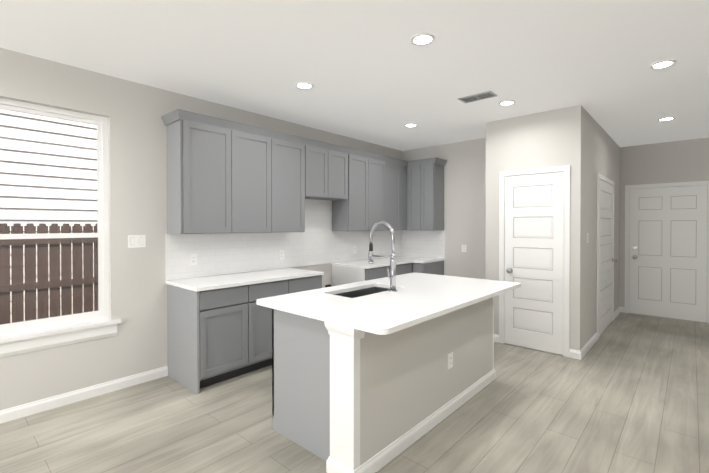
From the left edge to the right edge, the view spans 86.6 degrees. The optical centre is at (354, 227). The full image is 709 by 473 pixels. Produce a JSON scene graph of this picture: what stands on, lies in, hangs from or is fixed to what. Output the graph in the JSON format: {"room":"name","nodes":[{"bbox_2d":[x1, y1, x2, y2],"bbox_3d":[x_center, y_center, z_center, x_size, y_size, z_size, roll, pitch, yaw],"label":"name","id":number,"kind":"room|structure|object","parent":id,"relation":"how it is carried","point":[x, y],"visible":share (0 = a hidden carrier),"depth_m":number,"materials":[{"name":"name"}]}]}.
{"room":"kitchen","nodes":[
{"label":"kitchen","id":0,"kind":"room"},
{"bbox_2d":[0,48,401,409],"bbox_3d":[-1.419,0.046,4.161,0.150,2.740,10.920,0,1,42],"label":"wall","id":1,"kind":"structure","parent":0,"point":[133,112],"depth_m":3.35,"materials":[{"name":"grey paint"}]},
{"bbox_2d":[0,98,120,357],"bbox_3d":[-2.455,-0.010,2.948,0.155,1.910,1.060,0,1,42],"label":"window","id":2,"kind":"structure","parent":1,"relation":"in","point":[44,333],"depth_m":3.08,"materials":[{"name":"white plastic"}]},
{"bbox_2d":[0,366,167,423],"bbox_3d":[-3.400,1.386,1.836,0.015,0.092,4.798,0,1,42],"label":"baseboard","id":3,"kind":"structure","parent":1,"relation":"attached to","point":[26,409],"depth_m":3.09,"materials":[{"name":"white wood"}]},
{"bbox_2d":[128,235,145,247],"bbox_3d":[-1.977,0.121,3.420,0.008,0.115,0.145,0,1,42],"label":"light switch","id":4,"kind":"object","parent":1,"relation":"attached to","point":[136,241],"visible":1,"depth_m":3.42,"materials":[{"name":"white plastic"}]},
{"bbox_2d":[165,109,240,233],"bbox_3d":[-1.496,-0.503,3.715,0.322,1.113,0.561,0,1,42],"label":"upper cabinet","id":5,"kind":"object","parent":1,"relation":"attached to","point":[225,176],"depth_m":3.57,"materials":[{"name":"grey wood"}]},
{"bbox_2d":[241,123,276,232],"bbox_3d":[-1.189,-0.505,4.057,0.322,1.113,0.602,0,1,42],"label":"upper cabinet","id":6,"kind":"object","parent":1,"relation":"attached to","point":[258,145],"depth_m":4.01,"materials":[{"name":"grey wood"}]},
{"bbox_2d":[165,199,400,280],"bbox_3d":[-0.487,0.058,5.082,0.008,0.874,3.964,0,1,42],"label":"tile backsplash","id":7,"kind":"structure","parent":1,"relation":"attached to","point":[318,241],"depth_m":4.55,"materials":[{"name":"white tile"}]},
{"bbox_2d":[189,254,196,264],"bbox_3d":[-1.626,0.319,3.799,0.007,0.115,0.075,0,1,42],"label":"outlet","id":8,"kind":"object","parent":7,"relation":"attached to","point":[192,259],"visible":1,"depth_m":3.80,"materials":[{"name":"white plastic"}]},
{"bbox_2d":[279,250,283,259],"bbox_3d":[-0.892,0.333,4.618,0.007,0.115,0.075,0,1,42],"label":"outlet","id":9,"kind":"object","parent":7,"relation":"attached to","point":[281,254],"visible":1,"depth_m":4.61,"materials":[{"name":"white plastic"}]},
{"bbox_2d":[353,246,356,253],"bbox_3d":[0.009,0.326,5.623,0.007,0.115,0.075,0,1,42],"label":"outlet","id":10,"kind":"object","parent":7,"relation":"attached to","point":[354,249],"visible":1,"depth_m":5.61,"materials":[{"name":"white plastic"}]},
{"bbox_2d":[277,131,312,231],"bbox_3d":[-0.867,-0.507,4.417,0.322,1.113,0.610,0,1,42],"label":"upper cabinet","id":11,"kind":"object","parent":1,"relation":"attached to","point":[294,153],"depth_m":4.36,"materials":[{"name":"grey wood"}]},
{"bbox_2d":[313,141,332,200],"bbox_3d":[-0.561,-0.722,4.757,0.322,0.688,0.441,0,1,42],"label":"upper cabinet","id":12,"kind":"object","parent":1,"relation":"attached to","point":[322,151],"depth_m":4.71,"materials":[{"name":"grey wood"}]},
{"bbox_2d":[333,145,348,200],"bbox_3d":[-0.348,-0.724,4.995,0.322,0.688,0.441,0,1,42],"label":"upper cabinet","id":13,"kind":"object","parent":1,"relation":"attached to","point":[340,153],"depth_m":4.95,"materials":[{"name":"grey wood"}]},
{"bbox_2d":[332,149,372,230],"bbox_3d":[-0.063,-0.514,5.314,0.322,1.113,0.546,0,1,42],"label":"upper cabinet","id":14,"kind":"object","parent":1,"relation":"attached to","point":[355,214],"depth_m":5.22,"materials":[{"name":"grey wood"}]},
{"bbox_2d":[373,153,388,230],"bbox_3d":[0.214,-0.516,5.623,0.322,1.113,0.528,0,1,42],"label":"upper cabinet","id":15,"kind":"object","parent":1,"relation":"attached to","point":[380,162],"depth_m":5.59,"materials":[{"name":"grey wood"}]},
{"bbox_2d":[389,157,400,229],"bbox_3d":[0.464,-0.518,5.903,0.322,1.113,0.467,0,1,42],"label":"upper cabinet","id":16,"kind":"object","parent":1,"relation":"attached to","point":[394,163],"depth_m":5.85,"materials":[{"name":"grey wood"}]},
{"bbox_2d":[0,312,708,472],"bbox_3d":[0.611,1.454,2.353,5.600,0.050,11.220,0,1,42],"label":"floor","id":17,"kind":"structure","parent":0,"point":[627,393],"depth_m":2.73,"materials":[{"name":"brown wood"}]},
{"bbox_2d":[167,284,257,393],"bbox_3d":[-1.385,0.978,3.628,0.618,0.884,0.561,0,1,42],"label":"base cabinet","id":18,"kind":"object","parent":17,"relation":"on","point":[219,328],"depth_m":3.42,"materials":[{"name":"grey wood"}]},
{"bbox_2d":[166,268,323,291],"bbox_3d":[-1.079,0.519,3.947,0.644,0.030,1.480,0,1,42],"label":"countertop","id":19,"kind":"structure","parent":18,"relation":"on","point":[207,283],"depth_m":3.73,"materials":[{"name":"white stone"}]},
{"bbox_2d":[258,280,293,368],"bbox_3d":[-1.079,0.976,3.970,0.618,0.884,0.604,0,1,42],"label":"base cabinet","id":20,"kind":"object","parent":17,"relation":"on","point":[276,287],"depth_m":3.76,"materials":[{"name":"grey wood"}]},
{"bbox_2d":[294,276,321,292],"bbox_3d":[-0.779,0.973,4.304,0.618,0.884,0.543,0,1,42],"label":"base cabinet","id":21,"kind":"object","parent":17,"relation":"on","point":[307,283],"depth_m":4.13,"materials":[{"name":"grey wood"}]},
{"bbox_2d":[331,264,386,285],"bbox_3d":[0.103,0.967,5.289,0.617,0.884,0.582,0,1,42],"label":"base cabinet","id":22,"kind":"object","parent":17,"relation":"on","point":[348,272],"depth_m":5.07,"materials":[{"name":"grey"}]},
{"bbox_2d":[339,256,438,271],"bbox_3d":[0.560,0.507,5.643,0.820,0.030,1.732,0,1,42],"label":"countertop","id":23,"kind":"structure","parent":22,"relation":"on","point":[401,261],"depth_m":5.52,"materials":[{"name":"white stone"}]},
{"bbox_2d":[260,297,495,472],"bbox_3d":[0.348,0.982,3.085,0.866,0.884,2.018,0,1,42],"label":"kitchen island","id":24,"kind":"object","parent":17,"relation":"on","point":[365,379],"depth_m":2.43,"materials":[{"name":"grey"}]},
{"bbox_2d":[256,289,435,336],"bbox_3d":[-0.114,0.529,2.489,1.170,0.030,0.515,0,1,42],"label":"island countertop","id":25,"kind":"structure","parent":24,"relation":"on","point":[376,317],"depth_m":2.35,"materials":[{"name":"white stone"}]},
{"bbox_2d":[336,285,389,296],"bbox_3d":[0.088,0.655,3.097,0.344,0.254,0.683,0,1,42],"label":"sink","id":26,"kind":"object","parent":25,"relation":"in","point":[367,288],"depth_m":3.31,"materials":[{"name":"metal"}]},
{"bbox_2d":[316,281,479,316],"bbox_3d":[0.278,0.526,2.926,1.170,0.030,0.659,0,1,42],"label":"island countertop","id":27,"kind":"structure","parent":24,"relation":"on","point":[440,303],"depth_m":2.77,"materials":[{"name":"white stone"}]},
{"bbox_2d":[368,221,396,291],"bbox_3d":[0.215,0.227,3.087,0.288,0.567,0.110,0,1,42],"label":"faucet","id":28,"kind":"object","parent":27,"relation":"on","point":[392,275],"visible":1,"depth_m":3.02,"materials":[{"name":"silver metal"}]},
{"bbox_2d":[448,352,452,368],"bbox_3d":[0.741,1.025,2.904,0.007,0.115,0.075,0,1,42],"label":"outlet","id":29,"kind":"object","parent":24,"relation":"attached to","point":[450,360],"visible":1,"depth_m":2.90,"materials":[{"name":"white plastic"}]},
{"bbox_2d":[387,264,414,276],"bbox_3d":[0.464,0.964,5.641,0.685,0.884,0.672,0,1,42],"label":"base cabinet","id":30,"kind":"object","parent":17,"relation":"on","point":[410,268],"depth_m":5.55,"materials":[{"name":"grey wood"}]},
{"bbox_2d":[415,260,443,274],"bbox_3d":[1.126,0.963,5.839,0.210,0.884,0.690,0,1,42],"label":"base cabinet","id":31,"kind":"object","parent":17,"relation":"on","point":[437,268],"depth_m":5.75,"materials":[{"name":"grey wood"}]},
{"bbox_2d":[485,105,619,355],"bbox_3d":[3.034,0.037,5.509,1.045,2.740,2.970,0,1,42],"label":"wall block","id":32,"kind":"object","parent":17,"relation":"on","point":[579,140],"visible":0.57,"depth_m":4.41,"materials":[{"name":"grey paint"}]},
{"bbox_2d":[504,172,562,354],"bbox_3d":[2.050,0.391,4.343,0.652,2.025,0.079,0,1,42],"label":"pantry door","id":33,"kind":"structure","parent":32,"relation":"attached to","point":[533,311],"depth_m":4.35,"materials":[{"name":"white wood"}]},
{"bbox_2d":[499,165,569,356],"bbox_3d":[2.064,0.364,4.369,0.769,2.102,0.022,0,1,42],"label":"door frame","id":34,"kind":"structure","parent":32,"relation":"attached to","point":[565,169],"depth_m":4.14,"materials":[{"name":"white wood"}]},
{"bbox_2d":[596,173,613,338],"bbox_3d":[3.493,0.358,5.221,0.022,2.102,1.294,0,1,42],"label":"door frame","id":35,"kind":"structure","parent":32,"relation":"attached to","point":[604,178],"depth_m":4.76,"materials":[{"name":"white wood"}]},
{"bbox_2d":[599,179,617,335],"bbox_3d":[3.514,0.385,5.202,0.079,2.025,1.164,0,1,42],"label":"door","id":36,"kind":"structure","parent":32,"relation":"attached to","point":[606,265],"depth_m":5.21,"materials":[{"name":"white wood"}]},
{"bbox_2d":[577,333,597,359],"bbox_3d":[2.737,1.369,4.403,0.030,0.092,0.943,0,1,42],"label":"baseboard","id":37,"kind":"structure","parent":17,"relation":"on","point":[580,354],"depth_m":4.29,"materials":[{"name":"white wood"}]},
{"bbox_2d":[0,0,708,150],"bbox_3d":[0.611,-1.336,2.333,5.600,0.050,11.220,0,1,42],"label":"ceiling","id":38,"kind":"structure","parent":0,"point":[370,71],"depth_m":2.89,"materials":[{"name":"white paint"}]},
{"bbox_2d":[295,82,312,88],"bbox_3d":[-0.465,-1.315,3.486,0.170,0.008,0.170,0,1,42],"label":"recessed light","id":39,"kind":"object","parent":38,"relation":"in","point":[303,85],"visible":1,"depth_m":3.47,"materials":[{"name":"white"}]},
{"bbox_2d":[404,123,416,126],"bbox_3d":[0.727,-1.324,4.861,0.170,0.008,0.170,0,1,42],"label":"recessed light","id":40,"kind":"object","parent":38,"relation":"in","point":[411,125],"visible":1,"depth_m":4.86,"materials":[{"name":"white"}]},
{"bbox_2d":[410,33,434,45],"bbox_3d":[0.475,-1.309,2.616,0.170,0.008,0.170,0,1,42],"label":"recessed light","id":41,"kind":"object","parent":38,"relation":"in","point":[421,39],"visible":1,"depth_m":2.61,"materials":[{"name":"white"}]},
{"bbox_2d":[458,91,496,103],"bbox_3d":[1.238,-1.317,3.799,0.340,0.008,0.180,0,1,42],"label":"ceiling vent","id":42,"kind":"object","parent":38,"relation":"in","point":[478,97],"visible":0.96,"depth_m":3.79,"materials":[{"name":"grey metal"}]},
{"bbox_2d":[498,100,515,105],"bbox_3d":[1.611,-1.318,3.975,0.170,0.008,0.170,0,1,42],"label":"recessed light","id":43,"kind":"object","parent":38,"relation":"in","point":[506,102],"visible":0.98,"depth_m":3.95,"materials":[{"name":"white"}]},
{"bbox_2d":[650,60,676,68],"bbox_3d":[2.478,-1.312,3.024,0.170,0.008,0.170,0,1,42],"label":"recessed light","id":44,"kind":"object","parent":38,"relation":"in","point":[662,64],"visible":1,"depth_m":3.02,"materials":[{"name":"white"}]},
{"bbox_2d":[657,117,674,120],"bbox_3d":[3.788,-1.322,4.576,0.170,0.008,0.170,0,1,42],"label":"recessed light","id":45,"kind":"object","parent":38,"relation":"in","point":[666,119],"visible":1,"depth_m":4.57,"materials":[{"name":"white"}]},
{"bbox_2d":[402,138,485,278],"bbox_3d":[1.560,0.034,6.010,1.820,2.740,0.150,0,1,42],"label":"wall","id":46,"kind":"structure","parent":0,"point":[465,195],"depth_m":5.80,"materials":[{"name":"grey paint"}]},
{"bbox_2d":[413,159,424,229],"bbox_3d":[1.072,-0.519,6.125,0.325,1.113,0.322,0,1,42],"label":"upper cabinet","id":47,"kind":"object","parent":46,"relation":"attached to","point":[419,165],"depth_m":5.95,"materials":[{"name":"grey wood"}]},
{"bbox_2d":[401,230,444,258],"bbox_3d":[1.147,0.263,6.275,0.792,0.449,0.009,0,1,42],"label":"tile backsplash","id":48,"kind":"structure","parent":46,"relation":"attached to","point":[416,243],"depth_m":6.27,"materials":[{"name":"white tile"}]},
{"bbox_2d":[425,157,444,230],"bbox_3d":[1.215,-0.518,5.997,0.302,1.113,0.322,0,1,42],"label":"upper cabinet","id":49,"kind":"object","parent":46,"relation":"attached to","point":[434,167],"depth_m":5.85,"materials":[{"name":"grey wood"}]},
{"bbox_2d":[619,137,708,306],"bbox_3d":[5.371,0.037,5.509,2.435,2.740,0.150,0,1,42],"label":"wall","id":50,"kind":"structure","parent":0,"point":[675,161],"depth_m":5.93,"materials":[{"name":"grey paint"}]},
{"bbox_2d":[614,307,620,318],"bbox_3d":[4.171,1.358,5.991,0.015,0.092,0.748,0,1,42],"label":"baseboard","id":51,"kind":"structure","parent":50,"relation":"attached to","point":[618,310],"depth_m":6.02,"materials":[{"name":"white wood"}]},
{"bbox_2d":[624,181,708,323],"bbox_3d":[4.851,0.354,5.856,1.054,2.102,0.028,0,1,42],"label":"door frame","id":52,"kind":"structure","parent":50,"relation":"attached to","point":[627,218],"depth_m":6.10,"materials":[{"name":"white wood"}]},
{"bbox_2d":[629,185,707,321],"bbox_3d":[4.838,0.380,5.833,0.937,2.025,0.079,0,1,42],"label":"entry door","id":53,"kind":"structure","parent":50,"relation":"in","point":[668,252],"depth_m":5.83,"materials":[{"name":"white wood"}]},
{"label":"outside","id":54,"kind":"structure","parent":0,"visible":0},
{"bbox_3d":[-4.727,1.930,9.474,11.849,0.100,24.000,0,1,42],"label":"ground","id":55,"kind":"structure","parent":54,"visible":0},
{"bbox_2d":[0,109,96,322],"bbox_3d":[-3.649,-0.713,8.490,0.244,6.100,20.000,0,1,42],"label":"house siding","id":56,"kind":"object","parent":55,"relation":"on","point":[71,210],"depth_m":6.48,"materials":[{"name":"white wood"}]},
{"bbox_2d":[0,223,97,335],"bbox_3d":[-2.763,0.916,6.365,0.115,1.970,12.000,0,1,42],"label":"fence","id":57,"kind":"object","parent":55,"relation":"on","point":[76,285],"depth_m":4.97,"materials":[{"name":"brown wood"}]}
]}

